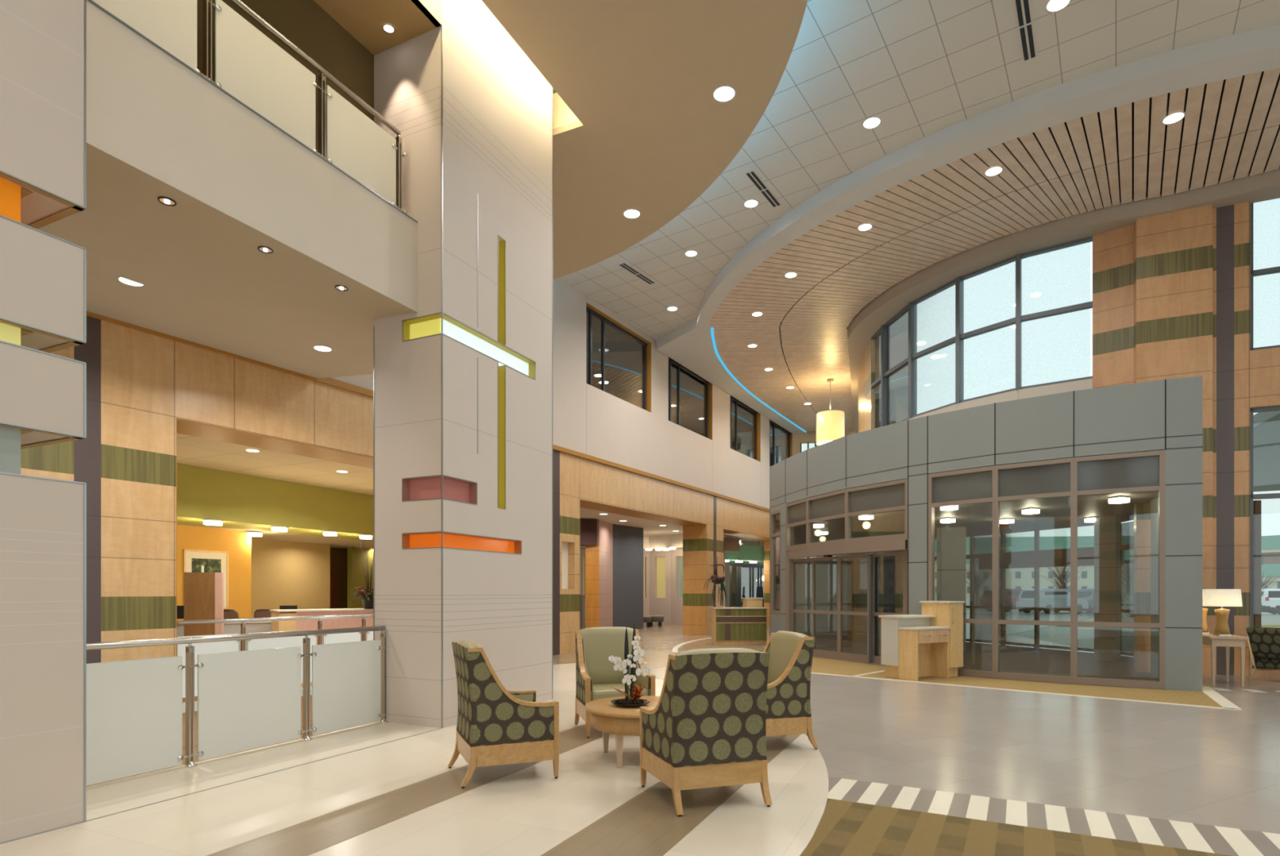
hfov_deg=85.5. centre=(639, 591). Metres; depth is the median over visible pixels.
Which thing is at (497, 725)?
armchair
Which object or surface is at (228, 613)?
office chair
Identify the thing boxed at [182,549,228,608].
framed picture
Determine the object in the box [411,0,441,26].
cove
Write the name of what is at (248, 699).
glass railing
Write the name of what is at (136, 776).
trim
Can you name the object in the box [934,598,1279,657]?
ground
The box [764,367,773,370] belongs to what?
recessed light
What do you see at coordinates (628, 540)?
wall
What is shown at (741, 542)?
wall
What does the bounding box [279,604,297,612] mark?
monitor
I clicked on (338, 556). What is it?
wall
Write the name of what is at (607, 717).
coffee table
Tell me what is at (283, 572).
wall
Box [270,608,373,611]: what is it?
countertop
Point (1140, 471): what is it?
window
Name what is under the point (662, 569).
wall
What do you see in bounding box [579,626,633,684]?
cushion
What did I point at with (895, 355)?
window
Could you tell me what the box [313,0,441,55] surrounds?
ceiling
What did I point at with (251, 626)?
reception desk
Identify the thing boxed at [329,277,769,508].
wall
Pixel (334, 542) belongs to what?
ceiling
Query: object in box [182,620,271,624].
countertop
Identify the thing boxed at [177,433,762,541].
ceiling
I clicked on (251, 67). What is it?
glass railing
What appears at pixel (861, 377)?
wall
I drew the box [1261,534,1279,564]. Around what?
building
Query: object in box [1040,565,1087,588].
bare tree
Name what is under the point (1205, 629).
table lamp
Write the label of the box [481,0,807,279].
ceiling
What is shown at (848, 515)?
window
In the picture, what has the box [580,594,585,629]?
wall
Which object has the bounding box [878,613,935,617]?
countertop
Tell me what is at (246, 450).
recessed light
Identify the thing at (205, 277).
ceiling
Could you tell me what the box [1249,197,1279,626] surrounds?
window
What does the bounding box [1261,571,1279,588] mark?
bare tree
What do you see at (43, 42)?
column
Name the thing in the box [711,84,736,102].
recessed light
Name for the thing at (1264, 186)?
ceiling trim
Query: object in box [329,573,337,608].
door
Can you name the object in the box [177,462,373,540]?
wall
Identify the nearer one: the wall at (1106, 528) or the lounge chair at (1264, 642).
the lounge chair at (1264, 642)
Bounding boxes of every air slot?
[617,262,655,284]
[744,169,782,207]
[1013,0,1036,62]
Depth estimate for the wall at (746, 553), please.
30.24 m
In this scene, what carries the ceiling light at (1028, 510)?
attached to the ceiling at (1055, 512)
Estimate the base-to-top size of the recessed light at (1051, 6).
0.006 m
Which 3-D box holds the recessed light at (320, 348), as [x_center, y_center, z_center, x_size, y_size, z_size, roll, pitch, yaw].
[-4.210,-3.225,9.188,0.246,0.006,0.246,0,0,0]
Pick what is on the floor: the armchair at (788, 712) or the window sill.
the armchair at (788, 712)
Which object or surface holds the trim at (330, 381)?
attached to the wall at (144, 389)
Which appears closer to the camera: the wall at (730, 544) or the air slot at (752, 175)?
the air slot at (752, 175)
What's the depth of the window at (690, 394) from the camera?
22.59 m
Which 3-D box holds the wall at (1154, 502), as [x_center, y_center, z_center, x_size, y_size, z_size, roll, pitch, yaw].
[8.714,-0.860,11.296,0.200,4.680,2.150,0,0,25]
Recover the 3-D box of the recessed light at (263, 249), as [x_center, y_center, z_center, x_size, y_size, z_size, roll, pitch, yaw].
[-3.383,-3.079,6.255,0.123,0.020,0.123,0,0,0]
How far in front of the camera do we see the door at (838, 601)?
14.81 m
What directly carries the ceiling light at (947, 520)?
attached to the ceiling at (1055, 512)
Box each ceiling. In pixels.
[37,142,416,377]
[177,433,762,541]
[177,524,373,548]
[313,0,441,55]
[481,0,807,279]
[552,0,1279,339]
[580,533,682,550]
[656,24,1279,433]
[876,491,1158,539]
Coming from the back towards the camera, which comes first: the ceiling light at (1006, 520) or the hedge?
the hedge
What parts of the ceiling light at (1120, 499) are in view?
plate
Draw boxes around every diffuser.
[817,440,832,444]
[940,518,955,523]
[999,519,1013,523]
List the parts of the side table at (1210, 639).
leg, leg, leg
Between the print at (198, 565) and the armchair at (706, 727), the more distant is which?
the print at (198, 565)
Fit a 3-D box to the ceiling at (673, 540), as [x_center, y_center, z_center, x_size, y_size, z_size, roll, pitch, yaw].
[0.615,-2.245,30.344,7.162,0.610,4.037,0,0,30]
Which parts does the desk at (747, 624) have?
panel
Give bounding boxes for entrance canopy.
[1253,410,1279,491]
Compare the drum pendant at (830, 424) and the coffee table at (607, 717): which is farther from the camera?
the drum pendant at (830, 424)
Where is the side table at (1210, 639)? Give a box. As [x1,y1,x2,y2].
[1202,633,1248,686]
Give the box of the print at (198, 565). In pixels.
[191,557,221,572]
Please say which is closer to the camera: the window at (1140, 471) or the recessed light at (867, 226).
the window at (1140, 471)
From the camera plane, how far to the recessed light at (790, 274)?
15.55 m
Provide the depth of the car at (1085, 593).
48.79 m
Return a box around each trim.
[86,311,769,511]
[86,720,382,790]
[87,0,417,222]
[182,685,311,712]
[847,165,1279,433]
[906,549,907,613]
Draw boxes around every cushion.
[457,639,482,647]
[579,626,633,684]
[676,647,760,654]
[767,630,808,684]
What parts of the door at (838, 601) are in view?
pane, pane, pane, pane, pane, pane, pane, pane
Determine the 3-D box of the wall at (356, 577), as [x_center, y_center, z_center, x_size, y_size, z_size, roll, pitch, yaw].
[-7.670,-0.010,27.707,0.200,2.980,9.910,0,0,25]
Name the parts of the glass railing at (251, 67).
glass panel, post, glass panel, handrail, post, glass panel, post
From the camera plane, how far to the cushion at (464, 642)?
5.38 m
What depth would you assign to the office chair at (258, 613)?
16.02 m
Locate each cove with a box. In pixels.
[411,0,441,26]
[552,92,578,128]
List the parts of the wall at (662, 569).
niche panel, niche panel, niche panel, niche panel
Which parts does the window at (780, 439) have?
pane, pane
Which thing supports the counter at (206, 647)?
on the floor
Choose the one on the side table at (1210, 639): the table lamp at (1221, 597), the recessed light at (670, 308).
the table lamp at (1221, 597)
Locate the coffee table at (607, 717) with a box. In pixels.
[584,695,660,767]
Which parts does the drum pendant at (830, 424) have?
lamp shade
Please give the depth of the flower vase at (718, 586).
19.41 m
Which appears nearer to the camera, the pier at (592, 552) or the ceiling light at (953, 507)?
the ceiling light at (953, 507)
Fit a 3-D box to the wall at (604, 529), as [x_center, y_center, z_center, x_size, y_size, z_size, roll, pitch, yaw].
[-1.373,-0.545,25.185,0.300,4.050,1.748,0,0,13]
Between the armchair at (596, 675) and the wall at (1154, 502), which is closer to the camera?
the armchair at (596, 675)
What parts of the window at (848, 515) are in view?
pane, pane, pane, pane, pane, pane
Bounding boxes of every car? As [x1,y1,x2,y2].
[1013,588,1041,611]
[1016,588,1088,613]
[1069,588,1093,613]
[1261,588,1279,607]
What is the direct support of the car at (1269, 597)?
on the ground
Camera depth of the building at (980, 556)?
18.30 m
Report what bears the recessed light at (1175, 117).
attached to the ceiling slats
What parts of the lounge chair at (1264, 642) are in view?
panel, backrest, seat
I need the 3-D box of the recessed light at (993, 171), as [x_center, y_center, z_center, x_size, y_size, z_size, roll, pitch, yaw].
[5.986,-7.112,11.722,0.291,0.006,0.291,0,0,0]
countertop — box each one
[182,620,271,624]
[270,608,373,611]
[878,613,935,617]
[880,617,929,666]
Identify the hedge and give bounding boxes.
[1261,604,1279,613]
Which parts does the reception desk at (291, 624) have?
panel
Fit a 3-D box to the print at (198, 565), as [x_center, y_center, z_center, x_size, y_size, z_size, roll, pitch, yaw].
[-10.083,-0.294,16.114,0.004,0.945,0.693,0,0,25]
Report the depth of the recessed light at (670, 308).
18.03 m
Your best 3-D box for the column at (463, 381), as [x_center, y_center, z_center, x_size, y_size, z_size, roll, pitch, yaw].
[-2.118,-3.020,8.702,1.000,9.000,2.230,0,0,25]
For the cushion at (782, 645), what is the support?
on the armchair at (788, 712)
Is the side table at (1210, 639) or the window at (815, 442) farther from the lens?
the window at (815, 442)
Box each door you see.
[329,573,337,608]
[786,538,908,665]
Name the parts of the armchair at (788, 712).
arm rail, panel, arm rail, leg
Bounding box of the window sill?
[906,377,1092,420]
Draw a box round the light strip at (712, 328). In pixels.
[711,327,806,431]
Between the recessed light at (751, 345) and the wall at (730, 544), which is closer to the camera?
the recessed light at (751, 345)
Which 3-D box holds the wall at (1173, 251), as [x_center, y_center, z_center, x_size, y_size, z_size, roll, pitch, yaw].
[9.680,-2.970,12.594,1.120,8.900,0.200,0,0,25]
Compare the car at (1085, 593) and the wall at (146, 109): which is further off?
the car at (1085, 593)
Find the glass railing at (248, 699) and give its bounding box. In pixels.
[86,625,388,785]
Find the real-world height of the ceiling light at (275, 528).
0.100 m
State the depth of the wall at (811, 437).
31.15 m
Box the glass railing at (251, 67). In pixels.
[92,0,407,213]
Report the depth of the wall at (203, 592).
12.70 m
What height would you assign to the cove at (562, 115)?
0.620 m
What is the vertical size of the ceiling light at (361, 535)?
0.100 m
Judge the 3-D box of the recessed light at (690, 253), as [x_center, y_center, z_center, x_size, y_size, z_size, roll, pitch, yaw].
[1.115,-7.362,15.082,0.291,0.006,0.291,0,0,0]
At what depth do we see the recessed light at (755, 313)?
17.74 m
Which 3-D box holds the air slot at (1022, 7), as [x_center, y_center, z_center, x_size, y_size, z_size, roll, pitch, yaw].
[5.008,-7.362,9.001,0.170,0.016,1.386,0,0,34]
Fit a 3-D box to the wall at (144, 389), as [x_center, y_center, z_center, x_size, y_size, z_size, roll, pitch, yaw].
[-3.050,0.715,15.254,0.941,8.130,37.638,0,0,30]
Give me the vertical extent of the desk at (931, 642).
1.310 m
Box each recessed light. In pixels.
[116,275,144,286]
[157,196,176,206]
[244,448,260,452]
[257,245,273,253]
[312,345,333,351]
[334,284,347,290]
[336,470,348,472]
[382,23,395,33]
[622,208,640,218]
[666,306,677,311]
[684,249,697,257]
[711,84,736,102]
[743,199,759,208]
[747,343,757,347]
[751,311,763,316]
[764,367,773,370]
[784,271,797,278]
[857,222,872,231]
[862,115,881,128]
[983,165,1003,176]
[1044,0,1071,13]
[1161,111,1186,124]
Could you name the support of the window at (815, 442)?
in the wall at (811, 437)
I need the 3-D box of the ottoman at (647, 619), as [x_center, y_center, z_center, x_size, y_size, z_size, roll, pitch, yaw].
[0.183,1.250,28.900,0.600,0.455,0.600,0,0,-11]
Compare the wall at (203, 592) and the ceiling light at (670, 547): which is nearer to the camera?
the wall at (203, 592)
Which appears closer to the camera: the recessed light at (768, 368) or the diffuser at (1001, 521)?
the diffuser at (1001, 521)
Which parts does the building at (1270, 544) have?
cornice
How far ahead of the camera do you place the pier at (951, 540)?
17.19 m
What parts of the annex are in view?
cornice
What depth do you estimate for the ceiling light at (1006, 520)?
15.24 m
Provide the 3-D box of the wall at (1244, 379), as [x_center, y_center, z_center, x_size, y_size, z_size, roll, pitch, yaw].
[14.291,-2.970,10.679,9.219,8.900,0.300,0,0,25]
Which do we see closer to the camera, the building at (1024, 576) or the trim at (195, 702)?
the trim at (195, 702)
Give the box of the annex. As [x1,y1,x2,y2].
[1261,563,1279,588]
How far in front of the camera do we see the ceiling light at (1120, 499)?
11.74 m
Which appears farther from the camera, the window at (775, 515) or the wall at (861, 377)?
the wall at (861, 377)
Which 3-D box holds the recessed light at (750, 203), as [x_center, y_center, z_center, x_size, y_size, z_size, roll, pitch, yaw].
[2.110,-7.362,13.145,0.291,0.006,0.291,0,0,0]
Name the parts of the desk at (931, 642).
drawer, drawer, door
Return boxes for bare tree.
[965,565,969,585]
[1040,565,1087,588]
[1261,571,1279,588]
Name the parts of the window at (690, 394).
pane, pane, pane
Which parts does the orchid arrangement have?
flower, flower, flower, flower, flower, flower, dish, flower, flower, stem, flower, flower, flower, flower, flower, flower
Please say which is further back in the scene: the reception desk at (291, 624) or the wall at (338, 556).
the wall at (338, 556)
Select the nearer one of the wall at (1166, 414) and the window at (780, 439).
the wall at (1166, 414)
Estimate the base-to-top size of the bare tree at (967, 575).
4.665 m
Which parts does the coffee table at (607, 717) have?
leg, leg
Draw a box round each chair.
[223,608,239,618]
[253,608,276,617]
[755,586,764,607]
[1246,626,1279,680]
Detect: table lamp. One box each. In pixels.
[1202,588,1208,634]
[1202,588,1242,635]
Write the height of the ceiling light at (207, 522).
0.100 m
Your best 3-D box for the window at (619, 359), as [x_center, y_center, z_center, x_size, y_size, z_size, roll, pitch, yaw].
[-0.654,-6.190,18.721,0.350,2.020,3.269,0,0,31]
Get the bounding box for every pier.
[585,545,599,627]
[865,337,873,430]
[937,525,965,651]
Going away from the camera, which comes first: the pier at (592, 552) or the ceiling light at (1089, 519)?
the ceiling light at (1089, 519)
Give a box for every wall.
[20,315,769,786]
[86,0,417,311]
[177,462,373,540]
[177,524,251,620]
[183,572,223,635]
[197,0,373,157]
[251,537,329,617]
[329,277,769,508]
[329,546,347,608]
[347,546,373,608]
[580,533,724,623]
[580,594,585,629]
[596,519,613,626]
[613,524,643,629]
[723,537,739,551]
[724,540,764,606]
[724,544,764,562]
[769,376,1202,690]
[791,431,854,558]
[857,349,865,432]
[1092,223,1133,388]
[1093,515,1119,661]
[1133,204,1213,675]
[1151,497,1158,678]
[1213,201,1279,676]
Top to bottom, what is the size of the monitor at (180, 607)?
0.332 m
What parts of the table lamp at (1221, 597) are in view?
lamp shade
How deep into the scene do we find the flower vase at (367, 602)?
14.81 m
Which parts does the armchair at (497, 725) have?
leg, leg, arm rail, panel, arm rail, panel, leg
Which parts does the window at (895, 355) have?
pane, pane, pane, pane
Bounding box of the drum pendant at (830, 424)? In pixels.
[816,378,844,445]
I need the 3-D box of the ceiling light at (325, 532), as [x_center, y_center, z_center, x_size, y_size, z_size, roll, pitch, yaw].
[-7.598,-1.425,16.979,0.297,0.100,0.297,0,0,-17]
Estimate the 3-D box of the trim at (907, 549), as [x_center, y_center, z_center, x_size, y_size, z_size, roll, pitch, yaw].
[5.134,0.330,13.165,0.120,2.300,0.586,0,0,16]
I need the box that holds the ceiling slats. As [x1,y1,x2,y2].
[710,67,1279,431]
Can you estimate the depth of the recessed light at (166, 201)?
5.47 m
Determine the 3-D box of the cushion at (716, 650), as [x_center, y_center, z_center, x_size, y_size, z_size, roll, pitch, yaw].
[0.528,0.720,4.791,0.620,0.665,0.208,0,0,-18]
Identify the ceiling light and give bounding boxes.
[202,519,222,525]
[246,531,262,536]
[271,525,288,531]
[322,530,337,535]
[359,533,372,538]
[668,546,675,549]
[939,516,955,523]
[940,505,958,510]
[999,517,1014,523]
[1021,507,1040,514]
[1084,516,1096,522]
[1107,495,1130,503]
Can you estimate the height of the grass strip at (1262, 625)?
0.039 m
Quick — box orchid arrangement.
[608,625,650,706]
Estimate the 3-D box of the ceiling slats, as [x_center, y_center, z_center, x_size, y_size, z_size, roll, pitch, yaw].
[7.011,-7.150,19.019,10.714,0.060,22.656,0,0,-14]
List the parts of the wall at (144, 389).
niche panel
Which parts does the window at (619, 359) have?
pane, pane, pane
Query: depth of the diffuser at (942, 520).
15.11 m
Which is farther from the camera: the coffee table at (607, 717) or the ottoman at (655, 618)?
the ottoman at (655, 618)
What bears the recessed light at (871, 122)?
attached to the ceiling at (924, 68)
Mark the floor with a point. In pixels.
(959, 765)
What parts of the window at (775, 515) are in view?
pane, pane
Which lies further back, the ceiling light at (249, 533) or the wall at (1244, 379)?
the ceiling light at (249, 533)
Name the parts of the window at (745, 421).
pane, pane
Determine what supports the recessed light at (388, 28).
in the ceiling at (364, 20)
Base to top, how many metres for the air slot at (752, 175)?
0.016 m
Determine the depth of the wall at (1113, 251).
13.13 m
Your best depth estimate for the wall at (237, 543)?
16.69 m
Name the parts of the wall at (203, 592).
panel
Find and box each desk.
[177,620,271,650]
[270,608,373,644]
[710,597,768,644]
[878,600,964,680]
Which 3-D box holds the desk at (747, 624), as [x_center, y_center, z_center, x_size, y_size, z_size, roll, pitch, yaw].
[2.803,0.824,19.957,1.550,1.300,1.370,0,0,-3]
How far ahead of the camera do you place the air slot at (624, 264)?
16.00 m
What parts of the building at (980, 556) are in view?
pane, pane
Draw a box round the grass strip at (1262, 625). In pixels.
[1055,624,1279,627]
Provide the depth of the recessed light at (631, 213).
11.78 m
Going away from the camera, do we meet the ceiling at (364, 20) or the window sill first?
the ceiling at (364, 20)
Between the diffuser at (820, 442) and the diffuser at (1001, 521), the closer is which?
the diffuser at (1001, 521)
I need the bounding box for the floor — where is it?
[0,613,1279,855]
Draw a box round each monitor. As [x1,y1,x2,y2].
[177,604,183,618]
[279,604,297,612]
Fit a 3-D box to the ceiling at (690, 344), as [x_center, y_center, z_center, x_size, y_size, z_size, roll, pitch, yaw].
[6.193,-7.235,18.689,9.991,0.270,23.524,0,0,-17]
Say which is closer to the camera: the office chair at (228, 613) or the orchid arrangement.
the orchid arrangement
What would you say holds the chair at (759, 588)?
on the floor
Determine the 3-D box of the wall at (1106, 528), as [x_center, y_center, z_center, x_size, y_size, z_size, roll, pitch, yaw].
[10.049,-0.070,14.896,0.300,3.100,0.400,0,0,-40]
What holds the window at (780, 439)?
in the wall at (588, 420)
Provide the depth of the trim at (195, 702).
9.29 m
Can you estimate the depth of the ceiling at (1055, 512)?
14.62 m
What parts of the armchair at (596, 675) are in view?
leg, arm rail, panel, leg, seat, panel, arm rail, leg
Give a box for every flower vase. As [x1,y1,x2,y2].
[349,542,373,608]
[703,555,726,607]
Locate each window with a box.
[586,302,651,412]
[668,356,712,439]
[728,563,764,606]
[730,395,760,462]
[769,419,791,466]
[770,509,780,614]
[785,478,907,551]
[800,441,816,452]
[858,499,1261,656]
[871,235,1092,428]
[928,449,1165,688]
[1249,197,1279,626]
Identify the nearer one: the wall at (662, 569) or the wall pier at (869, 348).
the wall pier at (869, 348)
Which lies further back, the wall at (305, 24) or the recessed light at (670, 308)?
the recessed light at (670, 308)
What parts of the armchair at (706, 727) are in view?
leg, panel, arm rail, leg, leg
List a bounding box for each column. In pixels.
[0,0,86,843]
[373,0,552,727]
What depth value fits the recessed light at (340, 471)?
14.49 m
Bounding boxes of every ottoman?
[643,615,651,626]
[649,614,663,626]
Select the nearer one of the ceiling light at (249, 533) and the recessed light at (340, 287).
the recessed light at (340, 287)
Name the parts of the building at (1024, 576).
cornice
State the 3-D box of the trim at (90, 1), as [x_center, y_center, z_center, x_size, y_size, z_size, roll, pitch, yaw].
[-4.983,-4.066,2.255,0.062,0.012,11.870,0,0,25]
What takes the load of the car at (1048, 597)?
on the ground
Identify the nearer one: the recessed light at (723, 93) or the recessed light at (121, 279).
the recessed light at (121, 279)
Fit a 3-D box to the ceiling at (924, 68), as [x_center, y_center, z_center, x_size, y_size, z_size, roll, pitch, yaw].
[2.000,-7.420,11.211,32.000,0.100,40.423,0,0,0]
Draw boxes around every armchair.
[447,639,559,787]
[574,626,655,737]
[640,647,772,815]
[763,630,818,748]
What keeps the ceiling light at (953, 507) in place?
attached to the ceiling at (1055, 512)
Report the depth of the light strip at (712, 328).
22.91 m
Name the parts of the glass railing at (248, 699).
glass panel, post, handrail, glass panel, post, glass panel, post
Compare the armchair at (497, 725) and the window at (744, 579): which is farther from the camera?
the window at (744, 579)
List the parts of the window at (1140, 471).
pane, pane, pane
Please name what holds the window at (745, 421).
in the wall at (588, 420)

